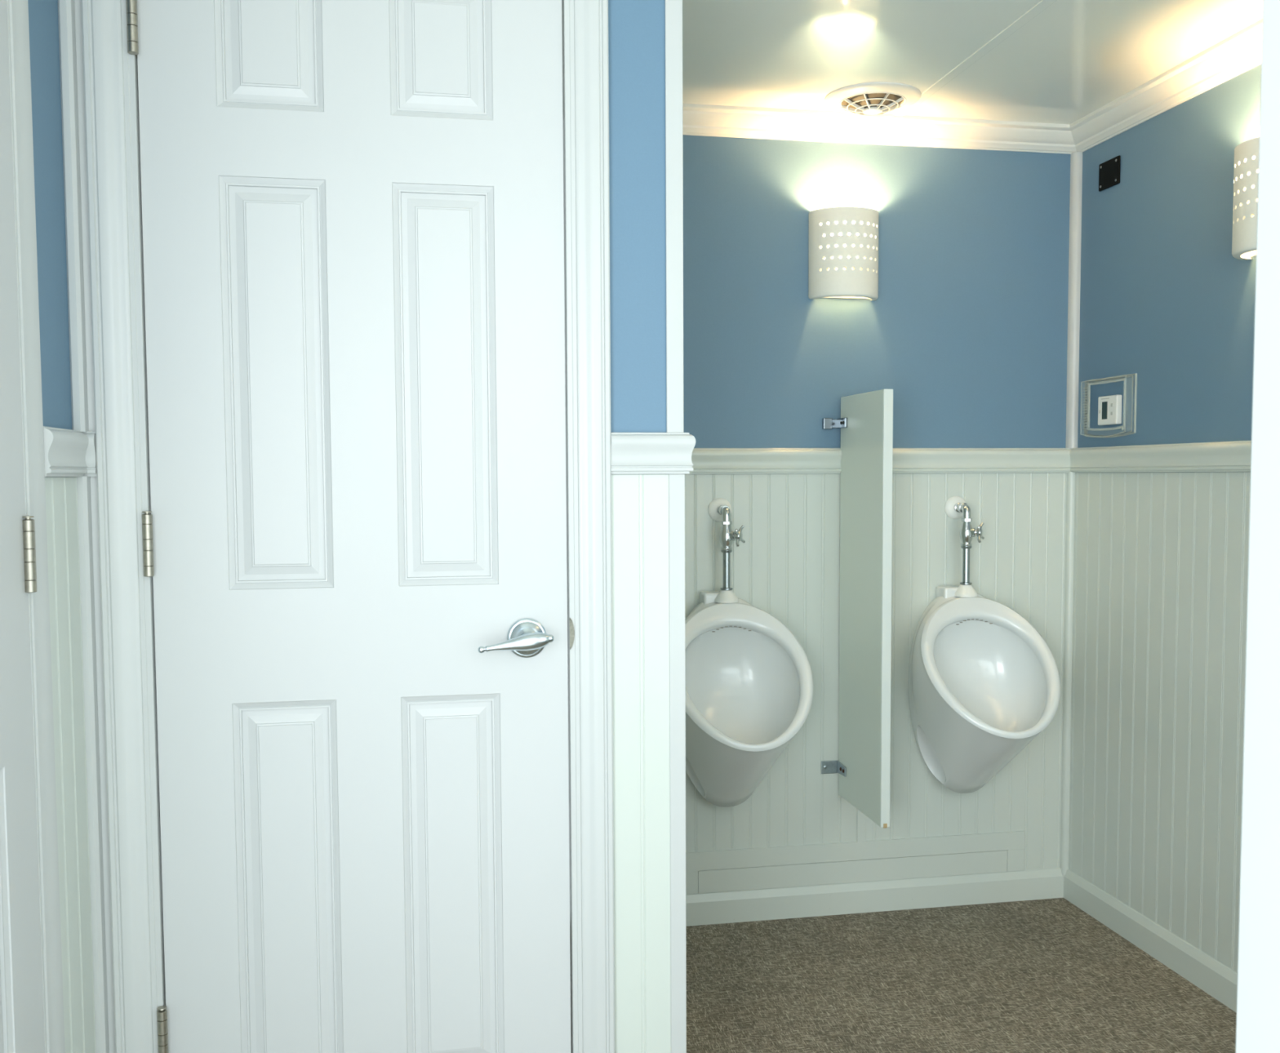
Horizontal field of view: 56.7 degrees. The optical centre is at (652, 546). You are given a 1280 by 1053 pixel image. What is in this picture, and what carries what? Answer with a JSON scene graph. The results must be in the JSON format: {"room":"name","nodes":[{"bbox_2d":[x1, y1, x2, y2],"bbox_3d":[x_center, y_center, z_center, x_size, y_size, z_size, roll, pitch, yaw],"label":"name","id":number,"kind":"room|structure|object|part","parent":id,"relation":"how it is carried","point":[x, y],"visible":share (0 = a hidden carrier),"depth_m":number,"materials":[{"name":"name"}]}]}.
{"room":"public restroom","nodes":[
{"label":"public restroom","id":0,"kind":"room"},
{"bbox_2d":[27,0,96,1052],"bbox_3d":[-0.761,0.069,1.095,0.105,2.066,1.461,-1,4,-11],"label":"wall","id":1,"kind":"structure","parent":0,"point":[61,497],"depth_m":1.63,"materials":[{"name":"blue paint"}]},
{"bbox_2d":[0,0,44,1052],"bbox_3d":[-0.709,0.096,1.189,0.096,1.976,0.610,-1,4,-11],"label":"door","id":2,"kind":"structure","parent":1,"relation":"in","point":[21,990],"depth_m":1.43,"materials":[{"name":"white paint"}]},
{"bbox_2d":[6,0,65,1052],"bbox_3d":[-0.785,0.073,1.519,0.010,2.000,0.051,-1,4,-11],"label":"trim","id":3,"kind":"structure","parent":1,"relation":"attached to","point":[19,9],"depth_m":1.51,"materials":[{"name":"white paint"}]},
{"bbox_2d":[43,426,97,476],"bbox_3d":[-0.800,-0.129,1.626,0.030,0.065,0.185,-1,4,-11],"label":"trim","id":4,"kind":"structure","parent":1,"relation":"attached to","point":[67,452],"depth_m":1.62,"materials":[{"name":"white paint"}]},
{"bbox_2d":[608,0,671,1052],"bbox_3d":[-0.400,0.021,1.852,0.894,2.066,0.104,-1,4,-11],"label":"wall","id":5,"kind":"structure","parent":0,"point":[640,562],"depth_m":1.87,"materials":[{"name":"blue paint"}]},
{"bbox_2d":[57,0,95,431],"bbox_3d":[-0.817,-0.554,1.681,0.030,0.780,0.021,-1,4,-11],"label":"trim","id":6,"kind":"structure","parent":5,"relation":"attached to","point":[69,11],"depth_m":1.68,"materials":[{"name":"white paint"}]},
{"bbox_2d":[76,475,115,1052],"bbox_3d":[-0.812,0.476,1.743,0.030,1.156,0.021,-1,4,-11],"label":"trim","id":7,"kind":"structure","parent":5,"relation":"attached to","point":[86,486],"depth_m":1.73,"materials":[{"name":"white paint"}]},
{"bbox_2d":[80,0,158,1052],"bbox_3d":[-0.770,0.061,1.727,0.059,2.000,0.018,-1,4,-11],"label":"trim","id":8,"kind":"structure","parent":5,"relation":"attached to","point":[104,22],"depth_m":1.72,"materials":[{"name":"white paint"}]},
{"bbox_2d":[125,0,574,1052],"bbox_3d":[-0.431,0.059,1.786,0.630,1.976,0.091,-1,4,-11],"label":"door","id":9,"kind":"structure","parent":5,"relation":"in","point":[354,533],"depth_m":1.79,"materials":[{"name":"white paint"}]},
{"bbox_3d":[-0.206,0.145,1.798,0.115,0.029,0.021,-1,4,-11],"label":"lever","id":10,"kind":"part","parent":9,"relation":"part of","materials":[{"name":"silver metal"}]},
{"bbox_3d":[-0.192,0.143,1.828,0.062,0.062,0.042,-1,4,-11],"label":"handle","id":11,"kind":"part","parent":9,"relation":"part of","materials":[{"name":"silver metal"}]},
{"bbox_3d":[-0.125,0.136,1.854,0.007,0.050,0.003,-1,4,-11],"label":"strike plate","id":12,"kind":"part","parent":9,"relation":"part of","materials":[{"name":"silver metal"}]},
{"bbox_2d":[128,0,577,1052],"bbox_3d":[-0.441,0.053,1.840,0.642,1.999,0.096,-1,4,-11],"label":"trim","id":13,"kind":"structure","parent":5,"relation":"attached to","point":[133,62],"depth_m":1.79,"materials":[{"name":"white paint"}]},
{"bbox_2d":[568,0,614,1052],"bbox_3d":[-0.093,0.050,1.854,0.059,2.000,0.018,-1,4,-11],"label":"trim","id":14,"kind":"structure","parent":5,"relation":"attached to","point":[588,19],"depth_m":1.84,"materials":[{"name":"white paint"}]},
{"bbox_2d":[610,432,695,474],"bbox_3d":[-0.008,-0.149,1.909,0.134,0.065,0.118,-1,4,-11],"label":"trim","id":15,"kind":"structure","parent":5,"relation":"attached to","point":[632,453],"depth_m":1.85,"materials":[{"name":"white paint"}]},
{"bbox_2d":[664,0,684,432],"bbox_3d":[0.025,-0.598,1.895,0.027,0.834,0.104,-1,4,-11],"label":"trim","id":16,"kind":"structure","parent":5,"relation":"attached to","point":[673,8],"depth_m":1.85,"materials":[{"name":"white paint"}]},
{"bbox_2d":[668,474,686,1052],"bbox_3d":[0.032,0.462,1.958,0.026,1.160,0.106,-1,4,-11],"label":"trim","id":17,"kind":"structure","parent":5,"relation":"attached to","point":[676,482],"depth_m":1.90,"materials":[{"name":"white paint"}]},
{"bbox_2d":[683,134,1070,870],"bbox_3d":[0.477,-0.060,3.130,1.521,2.066,0.105,-1,4,-11],"label":"wall","id":18,"kind":"structure","parent":0,"point":[966,326],"depth_m":3.09,"materials":[{"name":"blue paint"}]},
{"bbox_2d":[707,497,745,590],"bbox_3d":[0.193,-0.007,2.976,0.061,0.229,0.117,-2,4,-26],"label":"valve","id":19,"kind":"object","parent":18,"relation":"attached to","point":[719,509],"visible":1,"depth_m":2.95,"materials":[{"name":"silver metal"}]},
{"bbox_3d":[0.216,-0.026,2.942,0.013,0.052,0.052,2,4,28],"label":"cross handle","id":20,"kind":"part","parent":19,"relation":"part of","materials":[{"name":"silver metal"}]},
{"bbox_2d":[684,590,813,807],"bbox_3d":[0.209,0.388,2.871,0.350,0.547,0.358,-1,4,-11],"label":"urinal","id":21,"kind":"object","parent":18,"relation":"attached to","point":[749,686],"visible":0.91,"depth_m":2.93,"materials":[{"name":"white ceramic"}]},
{"bbox_2d":[808,206,878,300],"bbox_3d":[0.496,-0.741,3.003,0.183,0.218,0.078,-1,4,-11],"label":"wall sconce","id":22,"kind":"object","parent":18,"relation":"attached to","point":[843,259],"visible":1,"depth_m":2.97,"materials":[{"name":"white ceramic"}]},
{"bbox_3d":[0.491,-0.735,3.034,0.153,0.196,0.018,-1,4,-11],"label":"plate","id":23,"kind":"part","parent":22,"relation":"part of","materials":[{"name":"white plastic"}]},
{"bbox_2d":[685,831,1025,894],"bbox_3d":[0.538,0.835,3.139,0.966,0.109,0.005,-1,4,-11],"label":"access cover","id":24,"kind":"object","parent":18,"relation":"attached to","point":[802,865],"visible":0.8,"depth_m":3.13,"materials":[{"name":"white wood"}]},
{"bbox_2d":[821,389,893,828],"bbox_3d":[0.502,0.143,2.940,0.069,1.040,0.309,-1,4,-11],"label":"divider","id":25,"kind":"object","parent":18,"relation":"attached to","point":[865,423],"visible":1,"depth_m":2.90,"materials":[{"name":"white plastic"}]},
{"bbox_3d":[0.525,0.142,2.941,0.023,1.038,0.293,-1,4,-11],"label":"panel","id":26,"kind":"part","parent":25,"relation":"part of","materials":[{"name":"white plastic"}]},
{"bbox_2d":[685,867,1063,926],"bbox_3d":[0.495,0.932,3.135,1.308,0.082,0.013,-1,4,-11],"label":"baseboard","id":27,"kind":"structure","parent":18,"relation":"attached to","point":[817,900],"depth_m":3.15,"materials":[{"name":"white wood"}]},
{"bbox_2d":[944,496,984,584],"bbox_3d":[0.823,-0.017,3.094,0.061,0.229,0.117,-2,4,-26],"label":"valve","id":28,"kind":"object","parent":18,"relation":"attached to","point":[956,507],"visible":1,"depth_m":3.07,"materials":[{"name":"silver metal"}]},
{"bbox_3d":[0.846,-0.036,3.060,0.013,0.052,0.052,2,4,28],"label":"cross handle","id":29,"kind":"part","parent":28,"relation":"part of","materials":[{"name":"silver metal"}]},
{"bbox_2d":[907,584,1060,793],"bbox_3d":[0.839,0.378,2.989,0.350,0.547,0.358,-1,4,-11],"label":"urinal","id":30,"kind":"object","parent":18,"relation":"attached to","point":[984,682],"visible":1,"depth_m":3.04,"materials":[{"name":"white ceramic"}]},
{"bbox_2d":[1060,471,1075,881],"bbox_3d":[1.126,0.357,3.216,0.017,1.118,0.017,-1,4,-11],"label":"trim","id":31,"kind":"structure","parent":18,"relation":"attached to","point":[1070,478],"depth_m":3.21,"materials":[{"name":"white wood"}]},
{"bbox_2d":[1065,151,1082,448],"bbox_3d":[1.123,-0.653,3.157,0.022,0.780,0.022,-1,4,-11],"label":"trim","id":32,"kind":"structure","parent":18,"relation":"attached to","point":[1076,157],"depth_m":3.15,"materials":[{"name":"white paint"}]},
{"bbox_2d":[685,897,1236,1052],"bbox_3d":[0.263,1.079,1.907,2.425,0.063,2.559,-1,4,-11],"label":"floor","id":33,"kind":"structure","parent":0,"point":[1046,975],"depth_m":2.69,"materials":[{"name":"brown carpet"}]},
{"bbox_2d":[682,0,1262,124],"bbox_3d":[0.254,-1.042,1.779,2.425,0.060,2.559,-1,4,-11],"label":"ceiling","id":34,"kind":"structure","parent":0,"point":[1074,58],"depth_m":2.52,"materials":[{"name":"white paint"}]},
{"bbox_2d":[824,81,920,115],"bbox_3d":[0.529,-1.060,2.847,0.228,0.038,0.228,-1,4,-11],"label":"ceiling vent","id":35,"kind":"object","parent":34,"relation":"in","point":[877,98],"visible":1,"depth_m":2.81,"materials":[{"name":"white plastic"}]},
{"bbox_2d":[893,0,1056,115],"bbox_3d":[0.832,-1.019,1.869,0.026,0.003,2.280,-1,4,-11],"label":"trim","id":36,"kind":"structure","parent":34,"relation":"attached to","point":[1042,5],"depth_m":2.54,"materials":[{"name":"white wood"}]},
{"bbox_2d":[1068,63,1261,973],"bbox_3d":[1.408,0.004,2.007,0.105,2.066,2.459,-1,4,-11],"label":"wall","id":37,"kind":"structure","parent":0,"point":[1167,308],"depth_m":2.79,"materials":[{"name":"blue paint"}]},
{"bbox_2d":[689,440,1251,474],"bbox_3d":[0.705,-0.153,1.927,1.311,0.065,2.339,-1,4,-11],"label":"trim","id":38,"kind":"structure","parent":37,"relation":"attached to","point":[1217,456],"depth_m":3.03,"materials":[{"name":"white wood"}]},
{"bbox_2d":[682,18,1262,154],"bbox_3d":[0.702,-0.991,1.876,1.311,0.058,2.339,-1,4,-11],"label":"trim","id":39,"kind":"structure","parent":37,"relation":"attached to","point":[1240,52],"depth_m":2.96,"materials":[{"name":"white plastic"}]},
{"bbox_2d":[1098,155,1120,191],"bbox_3d":[1.156,-0.943,2.998,0.007,0.069,0.091,-1,4,-11],"label":"cover plate","id":40,"kind":"object","parent":37,"relation":"attached to","point":[1109,170],"visible":1,"depth_m":2.99,"materials":[{"name":"plastic"}]},
{"bbox_2d":[1097,395,1122,425],"bbox_3d":[1.158,-0.345,3.002,0.017,0.073,0.085,-1,4,-11],"label":"thermostat","id":41,"kind":"object","parent":37,"relation":"attached to","point":[1109,407],"visible":1,"depth_m":2.99,"materials":[{"name":"white plastic"}]},
{"bbox_2d":[1063,869,1237,1013],"bbox_3d":[1.347,0.990,2.108,0.012,0.082,2.323,-1,4,-11],"label":"baseboard","id":42,"kind":"structure","parent":37,"relation":"attached to","point":[1215,979],"depth_m":2.84,"materials":[{"name":"white wood"}]},
{"bbox_2d":[1231,137,1258,260],"bbox_3d":[1.234,-0.708,2.401,0.078,0.218,0.183,-1,4,-11],"label":"wall sconce","id":43,"kind":"object","parent":37,"relation":"attached to","point":[1246,153],"visible":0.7,"depth_m":2.39,"materials":[{"name":"white ceramic"}]},
{"bbox_3d":[1.264,-0.701,2.407,0.018,0.196,0.153,-1,4,-11],"label":"plate","id":44,"kind":"part","parent":43,"relation":"part of","materials":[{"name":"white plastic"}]},
{"bbox_3d":[0.444,0.091,0.639,2.305,2.066,0.120,-1,4,-11],"label":"wall","id":45,"kind":"structure","parent":0,"visible":0},
{"bbox_2d":[1235,0,1279,1052],"bbox_3d":[0.362,0.129,0.624,0.014,1.987,0.136,-1,4,-11],"label":"trim","id":46,"kind":"structure","parent":45,"relation":"attached to","point":[1258,985],"depth_m":0.67,"materials":[{"name":"white paint"}]}
]}

